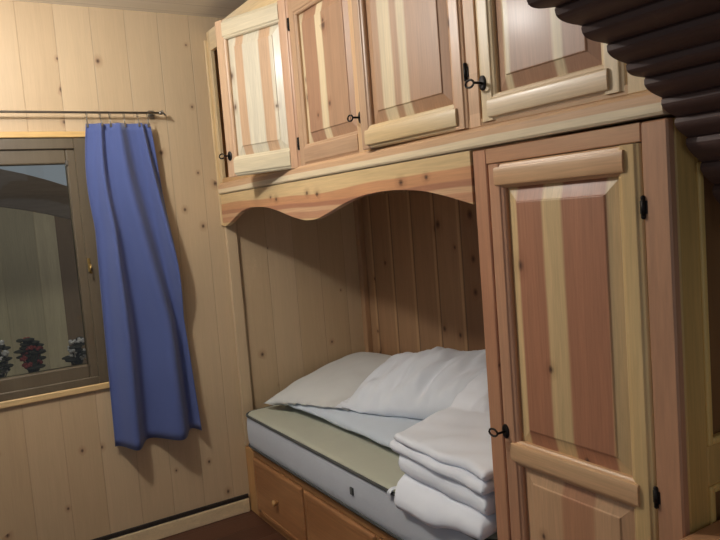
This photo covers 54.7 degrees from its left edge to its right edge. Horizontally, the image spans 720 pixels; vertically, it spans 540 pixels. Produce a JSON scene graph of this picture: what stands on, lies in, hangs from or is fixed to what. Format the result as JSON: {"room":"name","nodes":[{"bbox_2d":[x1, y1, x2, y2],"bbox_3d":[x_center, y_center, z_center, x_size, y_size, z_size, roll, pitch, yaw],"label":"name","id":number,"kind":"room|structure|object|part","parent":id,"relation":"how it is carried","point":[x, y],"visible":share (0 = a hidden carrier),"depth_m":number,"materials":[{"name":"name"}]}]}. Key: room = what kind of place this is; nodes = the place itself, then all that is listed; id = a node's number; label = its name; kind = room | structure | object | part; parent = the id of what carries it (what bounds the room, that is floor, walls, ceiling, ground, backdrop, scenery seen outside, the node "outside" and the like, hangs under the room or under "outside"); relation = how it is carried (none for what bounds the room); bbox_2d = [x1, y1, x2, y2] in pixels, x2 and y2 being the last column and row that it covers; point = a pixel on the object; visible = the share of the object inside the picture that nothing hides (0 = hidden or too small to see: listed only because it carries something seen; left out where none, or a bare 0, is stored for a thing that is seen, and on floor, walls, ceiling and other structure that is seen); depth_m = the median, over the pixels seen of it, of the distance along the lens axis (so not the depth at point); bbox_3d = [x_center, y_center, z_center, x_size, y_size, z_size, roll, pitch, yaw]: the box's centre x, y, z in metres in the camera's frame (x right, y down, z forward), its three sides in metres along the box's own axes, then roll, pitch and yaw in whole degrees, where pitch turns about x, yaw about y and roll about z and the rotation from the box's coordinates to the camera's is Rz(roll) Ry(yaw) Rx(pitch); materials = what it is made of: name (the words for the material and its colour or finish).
{"room":"bedroom","nodes":[
{"label":"bedroom","id":0,"kind":"room"},
{"bbox_2d":[13,0,246,17],"bbox_3d":[-0.538,-1.136,1.115,3.937,0.100,4.560,-7,5,-31],"label":"ceiling","id":1,"kind":"structure","parent":0,"point":[206,8],"depth_m":3.25,"materials":[{"name":"beige paint"}]},
{"bbox_2d":[527,0,719,203],"bbox_3d":[0.540,-0.582,0.948,0.957,1.144,0.630,-7,5,-31],"label":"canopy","id":2,"kind":"object","parent":1,"relation":"hanging from","point":[674,45],"visible":1,"depth_m":1.22,"materials":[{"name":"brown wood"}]},
{"bbox_2d":[0,0,364,539],"bbox_3d":[-1.645,0.119,3.060,3.817,2.540,0.160,-7,5,-31],"label":"wall","id":3,"kind":"structure","parent":0,"point":[64,476],"depth_m":3.40,"materials":[{"name":"brown wood"}]},
{"bbox_2d":[0,131,84,137],"bbox_3d":[-1.731,-0.557,2.880,1.230,0.026,0.016,-7,5,-31],"label":"trim","id":4,"kind":"structure","parent":3,"relation":"attached to","point":[68,134],"depth_m":3.08,"materials":[{"name":"brown wood"}]},
{"bbox_2d":[0,137,108,401],"bbox_3d":[-1.708,0.019,2.963,1.190,1.135,0.152,-7,5,-31],"label":"window","id":5,"kind":"structure","parent":3,"relation":"in","point":[70,152],"depth_m":3.18,"materials":[{"name":"brown wood"}]},
{"bbox_3d":[-1.240,-0.019,3.191,0.012,0.070,0.048,-7,5,-31],"label":"handle","id":6,"kind":"part","parent":5,"relation":"part of","materials":[{"name":"gold metal"}]},
{"bbox_2d":[0,382,109,408],"bbox_3d":[-1.654,0.600,2.968,1.200,0.030,0.014,-7,5,-31],"label":"trim","id":7,"kind":"structure","parent":3,"relation":"attached to","point":[79,390],"depth_m":3.13,"materials":[{"name":"brown wood"}]},
{"bbox_2d":[0,110,165,118],"bbox_3d":[-1.676,-0.654,2.882,1.747,0.040,0.065,-7,5,-31],"label":"curtain rod","id":8,"kind":"object","parent":3,"relation":"attached to","point":[151,113],"visible":0.98,"depth_m":3.14,"materials":[{"name":"metal"}]},
{"bbox_2d":[85,111,201,449],"bbox_3d":[-1.016,0.046,3.275,0.410,1.572,0.096,-7,5,-31],"label":"curtain","id":9,"kind":"object","parent":8,"relation":"hanging from","point":[153,392],"visible":1,"depth_m":3.26,"materials":[{"name":"blue fabric"}]},
{"bbox_2d":[92,493,248,539],"bbox_3d":[-1.854,1.346,2.870,2.996,0.022,0.012,-7,5,-31],"label":"trim","id":10,"kind":"structure","parent":3,"relation":"attached to","point":[217,504],"depth_m":3.43,"materials":[{"name":"brown wood"}]},
{"bbox_2d":[109,498,249,539],"bbox_3d":[-1.849,1.393,2.873,2.996,0.070,0.016,-7,5,-31],"label":"baseboard","id":11,"kind":"structure","parent":3,"relation":"attached to","point":[186,523],"depth_m":3.48,"materials":[{"name":"brown wood"}]},
{"bbox_2d":[224,221,252,445],"bbox_3d":[-0.624,0.265,3.591,0.058,1.305,0.022,-7,5,-31],"label":"trim","id":12,"kind":"structure","parent":3,"relation":"attached to","point":[230,231],"depth_m":3.58,"materials":[{"name":"brown wood"}]},
{"bbox_2d":[159,510,287,539],"bbox_3d":[-0.333,1.487,1.330,3.937,0.100,4.560,-7,5,-31],"label":"floor","id":13,"kind":"structure","parent":0,"point":[248,525],"depth_m":3.43,"materials":[{"name":"brown wood"}]},
{"bbox_2d":[245,446,396,539],"bbox_3d":[0.241,1.067,3.035,0.847,0.366,1.915,-7,5,-31],"label":"drawers","id":14,"kind":"object","parent":13,"relation":"on","point":[293,507],"visible":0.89,"depth_m":3.14,"materials":[{"name":"brown wood"}]},
{"bbox_3d":[-0.534,1.091,3.617,0.056,0.345,0.111,-7,5,-31],"label":"post","id":15,"kind":"part","parent":14,"relation":"part of","materials":[{"name":"brown wood"}]},
{"bbox_3d":[-0.405,1.108,3.310,0.030,0.032,0.032,-7,5,-31],"label":"knob","id":16,"kind":"part","parent":14,"relation":"part of","materials":[{"name":"brown wood"}]},
{"bbox_3d":[-0.380,1.103,3.326,0.036,0.292,0.543,-7,5,-31],"label":"drawer","id":17,"kind":"part","parent":14,"relation":"part of","materials":[{"name":"brown wood"}]},
{"bbox_3d":[-0.074,1.120,2.833,0.036,0.292,0.573,-7,5,-31],"label":"drawer","id":18,"kind":"part","parent":14,"relation":"part of","materials":[{"name":"brown wood"}]},
{"bbox_2d":[246,404,497,539],"bbox_3d":[0.236,0.794,2.993,0.831,0.181,1.871,-7,5,-31],"label":"mattress","id":19,"kind":"object","parent":14,"relation":"on","point":[357,472],"visible":0.32,"depth_m":2.83,"materials":[{"name":"white fabric"}]},
{"bbox_2d":[264,352,390,410],"bbox_3d":[-0.044,0.565,3.553,0.620,0.196,0.673,0,7,44],"label":"pillow","id":20,"kind":"object","parent":19,"relation":"on","point":[335,382],"visible":0.66,"depth_m":3.44,"materials":[{"name":"white fabric"}]},
{"bbox_2d":[287,403,421,447],"bbox_3d":[0.140,0.631,3.224,0.626,0.100,1.071,-7,5,-31],"label":"pillow","id":21,"kind":"object","parent":19,"relation":"on","point":[382,430],"visible":0.19,"depth_m":2.97,"materials":[{"name":"white fabric"}]},
{"bbox_2d":[335,346,486,419],"bbox_3d":[0.324,0.480,3.068,0.812,0.247,0.478,0,6,40],"label":"pillow","id":22,"kind":"object","parent":21,"relation":"on","point":[422,384],"visible":0.62,"depth_m":2.96,"materials":[{"name":"white fabric"}]},
{"bbox_2d":[387,486,395,497],"bbox_3d":[0.129,0.769,2.411,0.075,0.037,0.025,-4,5,0],"label":"strap","id":23,"kind":"object","parent":19,"relation":"attached to","point":[391,489],"visible":0.72,"depth_m":2.41,"materials":[{"name":"white fabric"}]},
{"bbox_2d":[389,368,496,539],"bbox_3d":[0.502,0.581,2.450,0.825,0.359,0.651,-7,5,-31],"label":"duvet","id":24,"kind":"object","parent":19,"relation":"on","point":[445,458],"visible":0.4,"depth_m":2.23,"materials":[{"name":"white fabric"}]},
{"bbox_2d":[473,118,719,539],"bbox_3d":[0.854,0.464,1.912,0.853,1.652,0.594,-7,5,-31],"label":"wardrobe","id":25,"kind":"object","parent":13,"relation":"on","point":[599,250],"visible":0.95,"depth_m":1.59,"materials":[{"name":"brown wood"}]},
{"bbox_3d":[0.392,0.498,1.946,0.022,1.652,0.052,-7,5,-31],"label":"post","id":26,"kind":"part","parent":25,"relation":"part of","materials":[{"name":"brown wood"}]},
{"bbox_3d":[0.468,-0.296,1.657,0.022,0.040,0.474,-7,5,-31],"label":"rail","id":27,"kind":"part","parent":25,"relation":"part of","materials":[{"name":"brown wood"}]},
{"bbox_3d":[0.502,0.127,1.692,0.020,0.693,0.365,-7,5,-31],"label":"panel","id":28,"kind":"part","parent":25,"relation":"part of","materials":[{"name":"brown wood"}]},
{"bbox_3d":[0.522,0.483,1.717,0.030,1.522,0.469,-7,5,-31],"label":"door","id":29,"kind":"part","parent":25,"relation":"part of","materials":[{"name":"brown wood"}]},
{"bbox_3d":[0.558,0.846,1.752,0.020,0.651,0.365,-7,5,-31],"label":"panel","id":30,"kind":"part","parent":25,"relation":"part of","materials":[{"name":"brown wood"}]},
{"bbox_3d":[0.673,0.513,1.495,0.024,1.652,0.063,-7,5,-31],"label":"post","id":31,"kind":"part","parent":25,"relation":"part of","materials":[{"name":"brown wood"}]},
{"bbox_3d":[1.029,0.469,1.690,0.790,1.652,0.022,-7,5,-31],"label":"frame","id":32,"kind":"part","parent":25,"relation":"part of","materials":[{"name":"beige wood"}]},
{"bbox_3d":[1.026,0.471,1.679,0.632,1.470,0.017,-7,5,-31],"label":"moulding","id":33,"kind":"part","parent":25,"relation":"part of","materials":[{"name":"brown wood"}]},
{"bbox_3d":[1.020,0.471,1.689,0.632,1.470,0.006,-7,5,-31],"label":"panel","id":34,"kind":"part","parent":25,"relation":"part of","materials":[{"name":"brown wood"}]},
{"bbox_2d":[681,520,719,539],"bbox_3d":[1.065,0.934,1.307,0.840,0.785,0.680,-7,5,-31],"label":"table","id":35,"kind":"object","parent":13,"relation":"on","point":[712,531],"visible":1,"depth_m":1.46,"materials":[{"name":"brown wood"}]},
{"bbox_2d":[361,190,484,355],"bbox_3d":[1.180,-0.033,2.216,0.120,2.540,4.560,-7,5,-31],"label":"wall","id":36,"kind":"structure","parent":0,"point":[422,247],"depth_m":3.52,"materials":[{"name":"brown wood"}]},
{"bbox_2d":[353,190,414,352],"bbox_3d":[0.521,0.233,3.194,0.035,1.355,1.900,-7,5,-31],"label":"trim","id":37,"kind":"structure","parent":36,"relation":"attached to","point":[358,215],"depth_m":3.95,"materials":[{"name":"brown wood"}]},
{"bbox_2d":[204,0,675,225],"bbox_3d":[0.193,-0.700,2.597,1.004,0.963,2.510,-7,5,-31],"label":"upper cabinet","id":38,"kind":"object","parent":36,"relation":"attached to","point":[318,107],"visible":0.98,"depth_m":2.18,"materials":[{"name":"brown wood"}]},
{"bbox_3d":[-0.107,-1.097,2.424,0.022,0.098,2.377,-7,5,-31],"label":"rail","id":39,"kind":"part","parent":38,"relation":"part of","materials":[{"name":"brown wood"}]},
{"bbox_3d":[-0.424,-0.729,2.860,0.425,0.653,0.024,-1,6,37],"label":"door","id":40,"kind":"part","parent":38,"relation":"part of","materials":[{"name":"beige wood"}]},
{"bbox_3d":[-0.420,-0.731,2.864,0.317,0.506,0.020,-1,6,37],"label":"panel","id":41,"kind":"part","parent":38,"relation":"part of","materials":[{"name":"beige wood"}]},
{"bbox_3d":[-0.124,-0.725,2.520,0.024,0.651,0.497,-7,5,-31],"label":"door","id":42,"kind":"part","parent":38,"relation":"part of","materials":[{"name":"brown wood"}]},
{"bbox_3d":[-0.119,-0.726,2.523,0.020,0.506,0.389,-7,5,-31],"label":"panel","id":43,"kind":"part","parent":38,"relation":"part of","materials":[{"name":"brown wood"}]},
{"bbox_3d":[0.136,-0.710,2.082,0.020,0.506,0.402,-8,6,-34],"label":"panel","id":44,"kind":"part","parent":38,"relation":"part of","materials":[{"name":"brown wood"}]},
{"bbox_3d":[0.128,-0.713,2.077,0.030,0.643,0.510,-8,6,-34],"label":"door","id":45,"kind":"part","parent":38,"relation":"part of","materials":[{"name":"brown wood"}]},
{"bbox_3d":[0.294,-0.419,2.661,0.828,0.054,2.497,-7,5,-31],"label":"rail","id":46,"kind":"part","parent":38,"relation":"part of","materials":[{"name":"brown wood"}]},
{"bbox_3d":[0.427,-0.697,1.641,0.020,0.506,0.344,-7,5,-31],"label":"panel","id":47,"kind":"part","parent":38,"relation":"part of","materials":[{"name":"brown wood"}]},
{"bbox_3d":[0.419,-0.702,1.635,0.030,0.637,0.452,-7,5,-31],"label":"door","id":48,"kind":"part","parent":38,"relation":"part of","materials":[{"name":"brown wood"}]},
{"label":"outside","id":49,"kind":"structure","parent":0,"visible":0},
{"bbox_2d":[0,169,70,219],"bbox_3d":[-2.287,-0.102,3.561,3.500,0.894,0.100,-7,5,-31],"label":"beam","id":50,"kind":"structure","parent":49,"point":[19,191],"depth_m":3.80,"materials":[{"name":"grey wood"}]},
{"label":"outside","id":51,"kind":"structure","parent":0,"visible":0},
{"bbox_3d":[-1.984,1.040,3.693,3.500,0.860,0.220,-7,5,-31],"label":"flower box","id":52,"kind":"object","parent":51,"visible":0},
{"bbox_2d":[0,340,13,377],"bbox_3d":[-1.931,0.487,3.708,0.150,0.230,0.118,-7,5,-31],"label":"flowers","id":53,"kind":"object","parent":52,"relation":"on","point":[4,366],"visible":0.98,"depth_m":3.70,"materials":[{"name":"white plant"}]},
{"bbox_2d":[13,337,45,372],"bbox_3d":[-1.793,0.473,3.791,0.154,0.223,0.112,-6,5,-14],"label":"geranium","id":54,"kind":"object","parent":52,"relation":"on","point":[30,350],"visible":0.98,"depth_m":3.77,"materials":[{"name":"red plant"}]},
{"bbox_2d":[62,337,85,364],"bbox_3d":[-1.605,0.471,3.914,0.143,0.178,0.099,-7,5,-31],"label":"flowers","id":55,"kind":"object","parent":52,"relation":"on","point":[77,355],"visible":0.95,"depth_m":3.90,"materials":[{"name":"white plant"}]},
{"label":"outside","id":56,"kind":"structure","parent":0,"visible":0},
{"bbox_2d":[0,207,86,376],"bbox_3d":[-2.446,0.665,4.038,4.560,2.020,0.034,-7,5,-31],"label":"wall","id":57,"kind":"structure","parent":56,"point":[40,299],"depth_m":4.29,"materials":[{"name":"beige wood"}]}
]}

